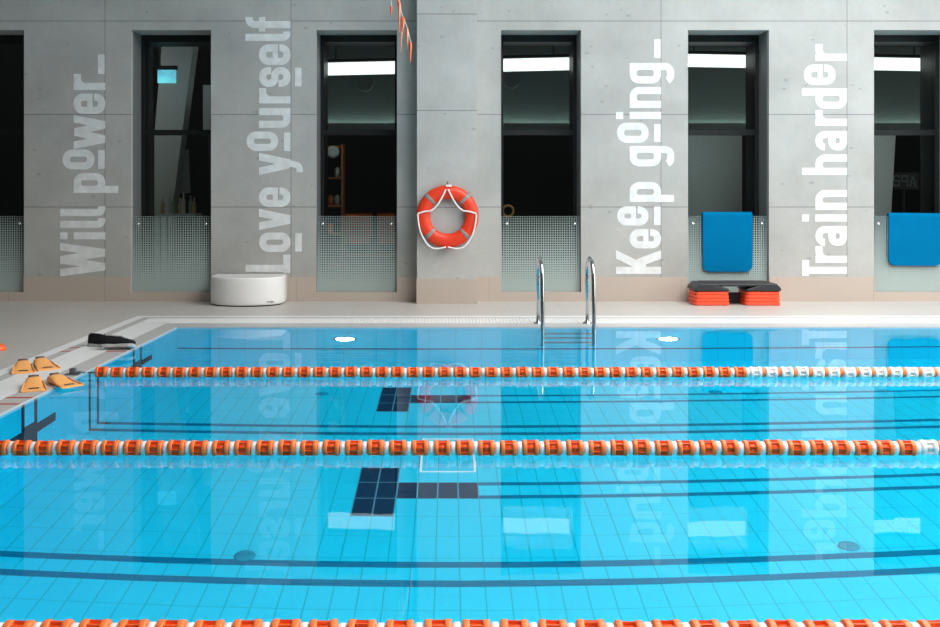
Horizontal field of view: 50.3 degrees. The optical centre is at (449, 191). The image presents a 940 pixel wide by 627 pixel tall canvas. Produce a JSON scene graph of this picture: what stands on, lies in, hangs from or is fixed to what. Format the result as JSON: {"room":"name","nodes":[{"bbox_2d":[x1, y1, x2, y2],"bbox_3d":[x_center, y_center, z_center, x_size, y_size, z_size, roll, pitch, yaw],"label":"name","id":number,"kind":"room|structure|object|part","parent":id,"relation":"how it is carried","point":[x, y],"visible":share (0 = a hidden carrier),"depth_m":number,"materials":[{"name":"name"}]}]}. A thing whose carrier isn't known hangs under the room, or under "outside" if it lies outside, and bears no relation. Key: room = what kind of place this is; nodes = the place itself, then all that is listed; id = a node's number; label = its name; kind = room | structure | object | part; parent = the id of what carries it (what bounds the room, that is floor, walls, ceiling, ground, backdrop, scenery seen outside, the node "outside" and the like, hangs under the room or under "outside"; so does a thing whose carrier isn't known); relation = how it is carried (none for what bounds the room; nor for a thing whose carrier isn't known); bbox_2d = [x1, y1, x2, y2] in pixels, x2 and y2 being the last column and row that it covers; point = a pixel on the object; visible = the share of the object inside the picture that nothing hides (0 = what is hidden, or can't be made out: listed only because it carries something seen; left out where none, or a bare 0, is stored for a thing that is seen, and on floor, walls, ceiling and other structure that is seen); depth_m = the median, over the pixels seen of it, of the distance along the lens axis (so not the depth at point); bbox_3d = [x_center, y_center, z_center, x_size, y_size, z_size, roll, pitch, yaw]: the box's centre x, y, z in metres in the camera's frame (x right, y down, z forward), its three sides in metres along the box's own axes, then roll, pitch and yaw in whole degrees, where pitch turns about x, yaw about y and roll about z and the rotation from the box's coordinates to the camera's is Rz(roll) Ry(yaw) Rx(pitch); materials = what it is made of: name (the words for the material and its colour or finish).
{"room":"indoor swimming pool","nodes":[
{"label":"indoor swimming pool","id":0,"kind":"room"},
{"bbox_2d":[0,47,210,49],"bbox_3d":[0.500,-2.934,16.460,19.000,0.200,7.080,0,0,0],"label":"ceiling","id":1,"kind":"structure","parent":0,"point":[1,48],"depth_m":19.75,"materials":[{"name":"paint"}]},
{"bbox_2d":[156,47,177,82],"bbox_3d":[-4.111,-2.208,14.523,0.300,1.252,0.055,0,0,0],"label":"hanging sign","id":2,"kind":"object","parent":1,"relation":"hanging from","point":[166,74],"visible":0.85,"depth_m":14.50,"materials":[{"name":"blue metal"}]},
{"bbox_3d":[-4.211,-2.333,14.520,0.022,1.002,0.024,0,0,0],"label":"rod","id":3,"kind":"part","parent":2,"relation":"part of","materials":[{"name":"grey metal"}]},
{"bbox_3d":[-4.111,-1.677,14.520,0.260,0.190,0.040,0,0,0],"label":"lit panel","id":4,"kind":"part","parent":2,"relation":"part of","materials":[{"name":"blue plastic"}]},
{"bbox_2d":[328,47,394,74],"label":"linear light","id":5,"kind":"object","parent":1,"relation":"hanging from","point":[367,66],"depth_m":13.36,"materials":[{"name":"white plastic"}]},
{"bbox_2d":[328,57,568,74],"bbox_3d":[-0.077,-1.683,13.420,3.652,0.235,0.120,0,0,0],"label":"diffuser","id":6,"kind":"object","parent":5,"relation":"attached to","point":[367,66],"depth_m":13.36,"materials":[{"name":"white plastic"}]},
{"bbox_2d":[503,47,568,71],"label":"linear light","id":7,"kind":"object","parent":1,"relation":"hanging from","point":[546,62],"depth_m":13.36,"materials":[{"name":"white plastic"}]},
{"bbox_2d":[328,47,919,129],"bbox_3d":[3.150,-1.899,15.770,13.500,1.870,0.660,0,0,0],"label":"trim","id":8,"kind":"structure","parent":1,"relation":"attached to","point":[716,95],"depth_m":15.60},
{"bbox_2d":[355,75,374,91],"bbox_3d":[-1.324,-1.714,15.565,0.310,0.310,0.070,0,0,0],"label":"round vent","id":9,"kind":"object","parent":8,"relation":"attached to","point":[364,83],"visible":0.91,"depth_m":15.55,"materials":[{"name":"grey metal"}]},
{"bbox_2d":[503,71,520,88],"bbox_3d":[0.950,-1.760,15.565,0.310,0.310,0.070,0,0,0],"label":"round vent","id":10,"kind":"object","parent":8,"relation":"attached to","point":[511,79],"visible":0.89,"depth_m":15.55,"materials":[{"name":"grey metal"}]},
{"bbox_2d":[688,47,745,67],"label":"linear light","id":11,"kind":"object","parent":1,"relation":"hanging from","point":[736,59],"depth_m":13.36,"materials":[{"name":"white plastic"}]},
{"bbox_2d":[874,47,919,70],"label":"linear light","id":12,"kind":"object","parent":1,"relation":"hanging from","point":[892,62],"depth_m":13.36,"materials":[{"name":"white plastic"}]},
{"bbox_2d":[390,0,411,62],"bbox_3d":[-0.597,-2.363,11.198,0.344,1.826,0.051,0,0,0],"label":"bunting","id":13,"kind":"object","parent":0,"point":[398,1],"visible":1,"depth_m":11.20,"materials":[{"name":"orange fabric"}]},
{"bbox_2d":[417,0,476,278],"bbox_3d":[-0.036,-1.434,12.360,0.733,5.600,0.280,0,0,0],"label":"wall pillar","id":14,"kind":"structure","parent":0,"point":[446,29],"depth_m":12.22,"materials":[{"name":"concrete"}]},
{"bbox_2d":[416,278,477,303],"bbox_3d":[-0.035,1.214,12.346,0.747,0.305,0.280,0,0,0],"label":"baseboard","id":15,"kind":"structure","parent":14,"relation":"attached to","point":[428,291],"depth_m":12.21,"materials":[{"name":"beige tile"}]},
{"bbox_3d":[-0.031,-0.107,12.174,0.016,0.047,0.093,0,0,0],"label":"wall hook","id":16,"kind":"object","parent":14,"relation":"attached to","visible":0},
{"bbox_2d":[416,185,478,248],"bbox_3d":[-0.030,0.303,12.155,0.760,0.786,0.126,0,0,0],"label":"lifebuoy","id":17,"kind":"object","parent":16,"relation":"hanging from","point":[426,229],"visible":1,"depth_m":12.12,"materials":[{"name":"orange plastic"}]},
{"bbox_2d":[0,50,919,259],"bbox_3d":[0.500,-0.834,20.100,19.000,4.400,0.200,0,0,0],"label":"wall","id":18,"kind":"structure","parent":0,"point":[535,167],"depth_m":20.00,"materials":[{"name":"paint"}]},
{"bbox_2d":[1,262,919,278],"bbox_3d":[0.500,1.466,16.460,19.000,0.200,7.080,0,0,0],"label":"floor","id":19,"kind":"structure","parent":0,"point":[1,262],"depth_m":17.62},
{"bbox_2d":[154,47,197,278],"bbox_3d":[-4.162,-0.982,15.150,0.915,4.696,0.300,0,0,0],"label":"interior wall","id":20,"kind":"structure","parent":19,"relation":"on","point":[174,100],"depth_m":15.00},
{"bbox_2d":[157,214,201,278],"bbox_3d":[-3.780,0.837,14.000,0.520,1.058,0.400,0,0,0],"label":"table","id":21,"kind":"object","parent":19,"relation":"on","point":[157,214],"visible":0.32,"depth_m":13.82,"materials":[{"name":"grey metal"}]},
{"bbox_3d":[-4.010,0.852,13.830,0.028,1.028,0.028,0,0,0],"label":"leg","id":22,"kind":"part","parent":21,"relation":"part of","materials":[{"name":"grey metal"}]},
{"bbox_2d":[160,197,164,213],"bbox_3d":[-4.000,0.188,13.920,0.060,0.240,0.060,0,0,0],"label":"bottle","id":23,"kind":"object","parent":21,"relation":"on","point":[162,205],"visible":0.98,"depth_m":13.90,"materials":[{"name":"glass"}]},
{"bbox_3d":[-4.010,0.852,14.170,0.028,1.028,0.028,0,0,0],"label":"leg","id":24,"kind":"part","parent":21,"relation":"part of","materials":[{"name":"grey metal"}]},
{"bbox_2d":[171,195,174,213],"bbox_3d":[-3.854,0.173,13.920,0.060,0.270,0.060,0,0,0],"label":"bottle","id":25,"kind":"object","parent":21,"relation":"on","point":[172,201],"visible":0.98,"depth_m":13.89,"materials":[{"name":"glass"}]},
{"bbox_2d":[178,198,181,213],"bbox_3d":[-3.781,0.198,14.020,0.060,0.220,0.060,0,0,0],"label":"bottle","id":26,"kind":"object","parent":21,"relation":"on","point":[179,204],"visible":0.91,"depth_m":13.99,"materials":[{"name":"glass"}]},
{"bbox_2d":[181,192,185,213],"bbox_3d":[-3.708,0.153,13.920,0.060,0.310,0.060,0,0,0],"label":"bottle","id":27,"kind":"object","parent":21,"relation":"on","point":[183,202],"visible":0.98,"depth_m":13.90,"materials":[{"name":"green glass"}]},
{"bbox_2d":[189,195,192,213],"bbox_3d":[-3.635,0.178,14.020,0.060,0.260,0.060,0,0,0],"label":"bottle","id":28,"kind":"object","parent":21,"relation":"on","point":[190,201],"visible":0.94,"depth_m":14.00,"materials":[{"name":"glass"}]},
{"bbox_3d":[-3.550,0.852,13.830,0.028,1.028,0.028,0,0,0],"label":"leg","id":29,"kind":"part","parent":21,"relation":"part of","materials":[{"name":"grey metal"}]},
{"bbox_2d":[192,198,195,213],"bbox_3d":[-3.562,0.193,13.920,0.060,0.230,0.060,0,0,0],"label":"bottle","id":30,"kind":"object","parent":21,"relation":"on","point":[193,203],"visible":0.98,"depth_m":13.89,"materials":[{"name":"glass"}]},
{"bbox_3d":[-3.550,0.852,14.170,0.028,1.028,0.028,0,0,0],"label":"leg","id":31,"kind":"part","parent":21,"relation":"part of","materials":[{"name":"grey metal"}]},
{"bbox_2d":[172,150,191,278],"bbox_3d":[-4.185,0.357,15.560,0.320,2.017,0.280,0,0,0],"label":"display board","id":32,"kind":"object","parent":19,"relation":"on","point":[185,183],"visible":0.28,"depth_m":15.50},
{"bbox_3d":[-4.185,0.399,15.560,0.037,1.934,0.037,0,0,0],"label":"post","id":33,"kind":"part","parent":32,"relation":"part of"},
{"bbox_2d":[203,85,210,266],"bbox_3d":[-3.598,-0.114,14.960,0.320,2.960,0.280,0,0,0],"label":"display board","id":34,"kind":"object","parent":19,"relation":"on","point":[206,88],"visible":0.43,"depth_m":14.90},
{"bbox_3d":[-3.598,-0.071,14.960,0.037,2.875,0.037,0,0,0],"label":"post","id":35,"kind":"part","parent":34,"relation":"part of","materials":[{"name":"black metal"}]},
{"bbox_2d":[328,144,344,278],"bbox_3d":[-1.670,0.341,14.400,0.290,2.050,0.240,0,0,0],"label":"shelf rack","id":36,"kind":"object","parent":19,"relation":"on","point":[342,146],"visible":0.46,"depth_m":14.28,"materials":[{"name":"orange wood"}]},
{"bbox_2d":[328,195,332,204],"bbox_3d":[-1.720,0.111,14.400,0.084,0.150,0.084,0,0,0],"label":"jar","id":37,"kind":"object","parent":36,"relation":"on","point":[330,197],"visible":0.94,"depth_m":14.36,"materials":[{"name":"brown glass"}]},
{"bbox_2d":[328,146,338,157],"bbox_3d":[-1.668,-0.570,14.250,0.180,0.180,0.040,0,0,0],"label":"wall clock","id":38,"kind":"object","parent":36,"relation":"attached to","point":[333,151],"visible":0.91,"depth_m":14.23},
{"bbox_2d":[335,195,339,204],"bbox_3d":[-1.620,0.111,14.400,0.084,0.150,0.084,0,0,0],"label":"jar","id":39,"kind":"object","parent":36,"relation":"on","point":[337,197],"visible":1,"depth_m":14.36,"materials":[{"name":"glass"}]},
{"bbox_2d":[335,167,339,176],"bbox_3d":[-1.620,-0.289,14.400,0.084,0.150,0.084,0,0,0],"label":"jar","id":40,"kind":"object","parent":36,"relation":"on","point":[337,169],"visible":0.97,"depth_m":14.36,"materials":[{"name":"glass"}]},
{"bbox_2d":[346,213,376,278],"bbox_3d":[-1.288,0.841,14.610,0.400,1.050,0.420,0,0,-17],"label":"chair","id":41,"kind":"object","parent":19,"relation":"on","point":[352,219],"visible":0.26,"depth_m":14.78,"materials":[{"name":"brown wood"}]},
{"bbox_3d":[-1.345,0.541,14.796,0.400,0.450,0.030,0,0,-17],"label":"backrest","id":42,"kind":"part","parent":41,"relation":"part of","materials":[{"name":"grey plastic"}]},
{"bbox_3d":[-1.285,0.921,14.600,0.400,0.030,0.400,0,0,-17],"label":"seat","id":43,"kind":"part","parent":41,"relation":"part of","materials":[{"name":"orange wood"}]},
{"bbox_2d":[377,213,394,278],"bbox_3d":[-0.821,0.841,14.610,0.400,1.050,0.420,0,0,-17],"label":"chair","id":44,"kind":"object","parent":19,"relation":"on","point":[380,219],"visible":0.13,"depth_m":14.76,"materials":[{"name":"brown wood"}]},
{"bbox_3d":[-0.878,0.541,14.796,0.400,0.450,0.030,0,0,-17],"label":"backrest","id":45,"kind":"part","parent":44,"relation":"part of","materials":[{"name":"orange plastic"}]},
{"bbox_2d":[503,204,514,278],"bbox_3d":[0.806,0.769,13.900,0.280,1.194,0.276,0,0,0],"label":"stand","id":46,"kind":"object","parent":19,"relation":"on","point":[507,205],"visible":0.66,"depth_m":13.89,"materials":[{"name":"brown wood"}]},
{"bbox_3d":[0.806,0.840,13.900,0.022,1.012,0.022,0,0,0],"label":"post","id":47,"kind":"part","parent":46,"relation":"part of","materials":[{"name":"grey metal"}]},
{"bbox_2d":[688,135,741,278],"bbox_3d":[3.811,0.241,14.660,0.905,2.250,0.120,0,0,0],"label":"partition panel","id":48,"kind":"object","parent":19,"relation":"on","point":[714,161],"visible":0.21,"depth_m":14.60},
{"bbox_2d":[874,135,895,278],"bbox_3d":[6.450,0.218,15.150,0.480,2.296,0.300,0,0,0],"label":"column","id":49,"kind":"structure","parent":19,"relation":"on","point":[884,145],"depth_m":15.00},
{"bbox_2d":[893,173,918,212],"bbox_3d":[7.007,0.533,15.436,0.440,1.665,0.064,0,0,0],"label":"sign board","id":50,"kind":"object","parent":19,"relation":"on","point":[903,181],"visible":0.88,"depth_m":15.41,"materials":[{"name":"paint"}]},
{"bbox_2d":[0,0,939,291],"bbox_3d":[0.250,-1.434,12.710,18.500,5.600,0.420,0,0,0],"label":"wall","id":51,"kind":"structure","parent":0,"point":[63,39],"depth_m":12.50,"materials":[{"name":"concrete"}]},
{"bbox_2d":[0,35,23,290],"bbox_3d":[-5.825,-0.388,12.928,1.040,3.375,0.784,0,0,0],"label":"window","id":52,"kind":"structure","parent":51,"relation":"in","point":[5,40],"depth_m":12.56,"materials":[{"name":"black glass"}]},
{"bbox_3d":[-5.825,0.778,12.552,0.992,0.943,0.031,0,0,0],"label":"glass balustrade","id":53,"kind":"part","parent":52,"relation":"part of","materials":[{"name":"clear glass"}]},
{"bbox_2d":[60,55,117,275],"bbox_3d":[-4.510,-0.331,12.498,0.725,2.774,0.004,0,0,0],"label":"lettering","id":54,"kind":"object","parent":51,"relation":"attached to","point":[83,253],"depth_m":12.49,"materials":[{"name":"white paint"}]},
{"bbox_2d":[133,31,210,290],"bbox_3d":[-3.487,-0.388,12.928,1.040,3.375,0.784,0,0,0],"label":"window","id":55,"kind":"structure","parent":51,"relation":"in","point":[144,132],"depth_m":12.71,"materials":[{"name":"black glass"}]},
{"bbox_3d":[-3.487,0.778,12.552,0.992,0.943,0.031,0,0,0],"label":"glass balustrade","id":56,"kind":"part","parent":55,"relation":"part of","materials":[{"name":"clear glass"}]},
{"bbox_2d":[245,17,302,272],"bbox_3d":[-2.197,-0.588,12.497,0.717,3.200,0.004,0,0,0],"label":"lettering","id":57,"kind":"object","parent":51,"relation":"attached to","point":[279,219],"depth_m":12.49,"materials":[{"name":"white paint"}]},
{"bbox_2d":[317,32,396,290],"bbox_3d":[-1.169,-0.388,12.928,1.052,3.375,0.784,0,0,0],"label":"window","id":58,"kind":"structure","parent":51,"relation":"in","point":[323,41],"depth_m":12.61,"materials":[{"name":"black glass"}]},
{"bbox_3d":[-1.169,0.778,12.552,1.004,0.943,0.031,0,0,0],"label":"glass balustrade","id":59,"kind":"part","parent":58,"relation":"part of","materials":[{"name":"clear glass"}]},
{"bbox_2d":[0,277,939,300],"bbox_3d":[0.250,1.214,12.693,18.500,0.304,0.414,0,0,0],"label":"baseboard","id":60,"kind":"structure","parent":51,"relation":"attached to","point":[35,288],"depth_m":12.49,"materials":[{"name":"beige tile"}]},
{"bbox_2d":[501,32,579,290],"bbox_3d":[1.137,-0.388,12.928,1.040,3.375,0.784,0,0,0],"label":"window","id":61,"kind":"structure","parent":51,"relation":"in","point":[571,41],"depth_m":12.61,"materials":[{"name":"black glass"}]},
{"bbox_3d":[1.137,0.778,12.552,0.992,0.943,0.031,0,0,0],"label":"glass balustrade","id":62,"kind":"part","parent":61,"relation":"part of","materials":[{"name":"clear glass"}]},
{"bbox_3d":[1.137,0.228,12.956,0.900,1.924,0.012,0,0,0],"label":"pane","id":63,"kind":"part","parent":61,"relation":"part of","materials":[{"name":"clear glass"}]},
{"bbox_2d":[616,39,673,273],"bbox_3d":[2.439,-0.442,12.497,0.728,2.934,0.004,0,0,0],"label":"lettering","id":64,"kind":"object","parent":51,"relation":"attached to","point":[639,265],"depth_m":12.49,"materials":[{"name":"white paint"}]},
{"bbox_2d":[688,31,766,290],"bbox_3d":[3.481,-0.388,12.928,1.052,3.375,0.784,0,0,0],"label":"window","id":65,"kind":"structure","parent":51,"relation":"in","point":[755,132],"depth_m":12.90,"materials":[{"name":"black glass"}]},
{"bbox_2d":[701,212,751,271],"bbox_3d":[3.476,0.625,12.561,0.622,0.750,0.092,0,0,0],"label":"exercise mat","id":66,"kind":"object","parent":65,"relation":"hanging from","point":[726,240],"visible":1,"depth_m":12.51,"materials":[{"name":"blue plastic"}]},
{"bbox_3d":[3.481,0.778,12.552,1.004,0.943,0.031,0,0,0],"label":"glass balustrade","id":67,"kind":"part","parent":65,"relation":"part of","materials":[{"name":"clear glass"}]},
{"bbox_2d":[802,44,846,275],"bbox_3d":[4.679,-0.400,12.497,0.562,2.900,0.004,0,0,0],"label":"lettering","id":68,"kind":"object","parent":51,"relation":"attached to","point":[820,55],"depth_m":12.49,"materials":[{"name":"white paint"}]},
{"bbox_2d":[874,35,939,290],"bbox_3d":[5.806,-0.388,12.928,1.052,3.375,0.784,0,0,0],"label":"window","id":69,"kind":"structure","parent":51,"relation":"in","point":[929,132],"depth_m":12.90,"materials":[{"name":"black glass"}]},
{"bbox_3d":[5.806,0.778,12.552,1.004,0.943,0.031,0,0,0],"label":"glass balustrade","id":70,"kind":"part","parent":69,"relation":"part of","materials":[{"name":"glass"}]},
{"bbox_2d":[886,213,939,265],"bbox_3d":[5.825,0.594,12.561,0.666,0.662,0.092,1,0,0],"label":"exercise mat","id":71,"kind":"object","parent":69,"relation":"hanging from","point":[913,238],"visible":1,"depth_m":12.51,"materials":[{"name":"blue plastic"}]},
{"bbox_3d":[5.806,-1.369,12.956,0.912,1.131,0.012,0,0,0],"label":"pane","id":72,"kind":"part","parent":69,"relation":"part of","materials":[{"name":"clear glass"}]},
{"bbox_3d":[5.806,0.228,12.956,0.912,1.924,0.012,0,0,0],"label":"pane","id":73,"kind":"part","parent":69,"relation":"part of","materials":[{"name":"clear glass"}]},
{"bbox_2d":[0,301,939,369],"bbox_3d":[2.750,1.466,4.250,23.500,0.200,16.500,0,0,0],"label":"floor","id":74,"kind":"structure","parent":0,"point":[28,329],"depth_m":11.53,"materials":[{"name":"tile"}]},
{"bbox_2d":[0,343,6,350],"bbox_3d":[-3.916,1.337,8.646,0.156,0.058,0.156,0,0,0],"label":"dome","id":75,"kind":"object","parent":74,"relation":"on","point":[2,347],"visible":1,"depth_m":8.63,"materials":[{"name":"orange plastic"}]},
{"bbox_2d":[211,274,287,306],"bbox_3d":[-2.468,1.194,12.165,0.889,0.345,0.590,0,0,0],"label":"bench","id":76,"kind":"object","parent":74,"relation":"on","point":[229,290],"visible":1,"depth_m":11.93,"materials":[{"name":"white plastic"}]},
{"bbox_2d":[687,280,780,304],"bbox_3d":[3.458,1.228,12.200,1.040,0.272,0.410,0,0,0],"label":"step platform","id":77,"kind":"object","parent":74,"relation":"on","point":[701,292],"visible":1,"depth_m":12.01,"materials":[{"name":"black plastic"}]},
{"bbox_2d":[0,318,939,399],"bbox_3d":[4.115,1.466,5.515,14.730,0.200,10.590,0,0,0],"label":"pool edge","id":78,"kind":"structure","parent":0,"point":[9,386],"depth_m":10.53,"materials":[{"name":"white tile"}]},
{"bbox_2d":[33,356,60,370],"bbox_3d":[-3.154,1.330,7.776,0.174,0.070,0.276,0,0,-38],"label":"swim fin","id":79,"kind":"object","parent":78,"relation":"on","point":[41,363],"visible":1,"depth_m":7.76,"materials":[{"name":"orange rubber"}]},
{"bbox_2d":[87,333,104,346],"bbox_3d":[-3.068,1.308,8.839,0.279,0.113,0.094,0,0,13],"label":"shoe","id":80,"kind":"object","parent":78,"relation":"on","point":[94,339],"visible":0.62,"depth_m":8.82,"materials":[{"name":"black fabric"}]},
{"bbox_2d":[533,256,595,331],"bbox_3d":[1.172,1.530,10.150,0.610,1.749,0.579,0,0,0],"label":"pool ladder","id":81,"kind":"object","parent":78,"relation":"attached to","point":[540,302],"visible":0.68,"depth_m":10.00,"materials":[{"name":"metal"}]},
{"bbox_3d":[0.917,1.530,10.145,0.042,1.749,0.532,0,0,0],"label":"handrail","id":82,"kind":"part","parent":81,"relation":"part of","materials":[{"name":"metal"}]},
{"bbox_3d":[1.427,1.530,10.145,0.042,1.749,0.532,0,0,0],"label":"handrail","id":83,"kind":"part","parent":81,"relation":"part of","materials":[{"name":"metal"}]},
{"bbox_2d":[0,317,939,415],"bbox_3d":[4.115,1.465,5.520,14.910,0.202,10.780,0,0,0],"label":"trim","id":84,"kind":"structure","parent":0,"point":[18,399],"depth_m":10.23,"materials":[{"name":"grey tile"}]},
{"bbox_2d":[11,359,35,373],"bbox_3d":[-3.263,1.330,7.644,0.174,0.070,0.276,0,0,-24],"label":"swim fin","id":85,"kind":"object","parent":84,"relation":"on","point":[22,366],"visible":1,"depth_m":7.62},
{"bbox_2d":[20,375,47,391],"bbox_3d":[-2.898,1.330,6.963,0.174,0.070,0.276,0,0,-23],"label":"swim fin","id":86,"kind":"object","parent":84,"relation":"on","point":[33,383],"visible":1,"depth_m":6.94,"materials":[{"name":"orange rubber"}]},
{"bbox_2d":[47,372,83,388],"bbox_3d":[-2.741,1.330,7.079,0.276,0.070,0.174,0,0,40],"label":"swim fin","id":87,"kind":"object","parent":84,"relation":"on","point":[63,382],"visible":1,"depth_m":7.07,"materials":[{"name":"orange rubber"}]},
{"bbox_2d":[65,368,86,374],"bbox_3d":[-2.793,1.342,7.480,0.154,0.048,0.070,0,0,0],"label":"anchor","id":88,"kind":"object","parent":84,"relation":"on","point":[72,371],"visible":1,"depth_m":7.46,"materials":[{"name":"grey metal"}]},
{"bbox_2d":[102,335,135,348],"bbox_3d":[-2.868,1.301,8.674,0.281,0.130,0.104,0,0,0],"label":"shoe","id":89,"kind":"object","parent":84,"relation":"on","point":[109,341],"visible":1,"depth_m":8.65,"materials":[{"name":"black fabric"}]},
{"bbox_2d":[0,316,939,375],"bbox_3d":[4.115,1.466,5.525,15.130,0.200,11.010,0,0,0],"label":"trim","id":90,"kind":"structure","parent":0,"point":[78,341],"depth_m":10.97,"materials":[{"name":"white tile"}]},
{"bbox_3d":[4.115,2.356,5.425,13.970,1.950,9.650,0,0,0],"label":"basin","id":91,"kind":"object","parent":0,"visible":0},
{"bbox_2d":[0,328,939,624],"bbox_3d":[4.115,1.381,5.425,13.770,0.001,9.450,0,0,0],"label":"pool water","id":92,"kind":"object","parent":91,"relation":"in","point":[418,538],"visible":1,"depth_m":4.66,"materials":[{"name":"blue liquid"}]},
{"bbox_2d":[0,439,939,455],"bbox_3d":[0.085,1.351,5.270,5.530,0.091,0.094,0,0,0],"label":"lane rope","id":93,"kind":"object","parent":92,"relation":"on","point":[7,447],"visible":0.99,"depth_m":5.24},
{"bbox_2d":[0,619,939,626],"bbox_3d":[-0.003,1.351,3.050,4.034,0.091,0.095,0,0,0],"label":"lane rope","id":94,"kind":"object","parent":92,"relation":"on","point":[47,622],"visible":1,"depth_m":3.04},
{"bbox_2d":[87,366,939,376],"bbox_3d":[0.595,1.351,7.480,6.610,0.091,0.092,0,0,0],"label":"lane rope","id":95,"kind":"object","parent":92,"relation":"on","point":[751,371],"visible":0.99,"depth_m":7.45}
]}

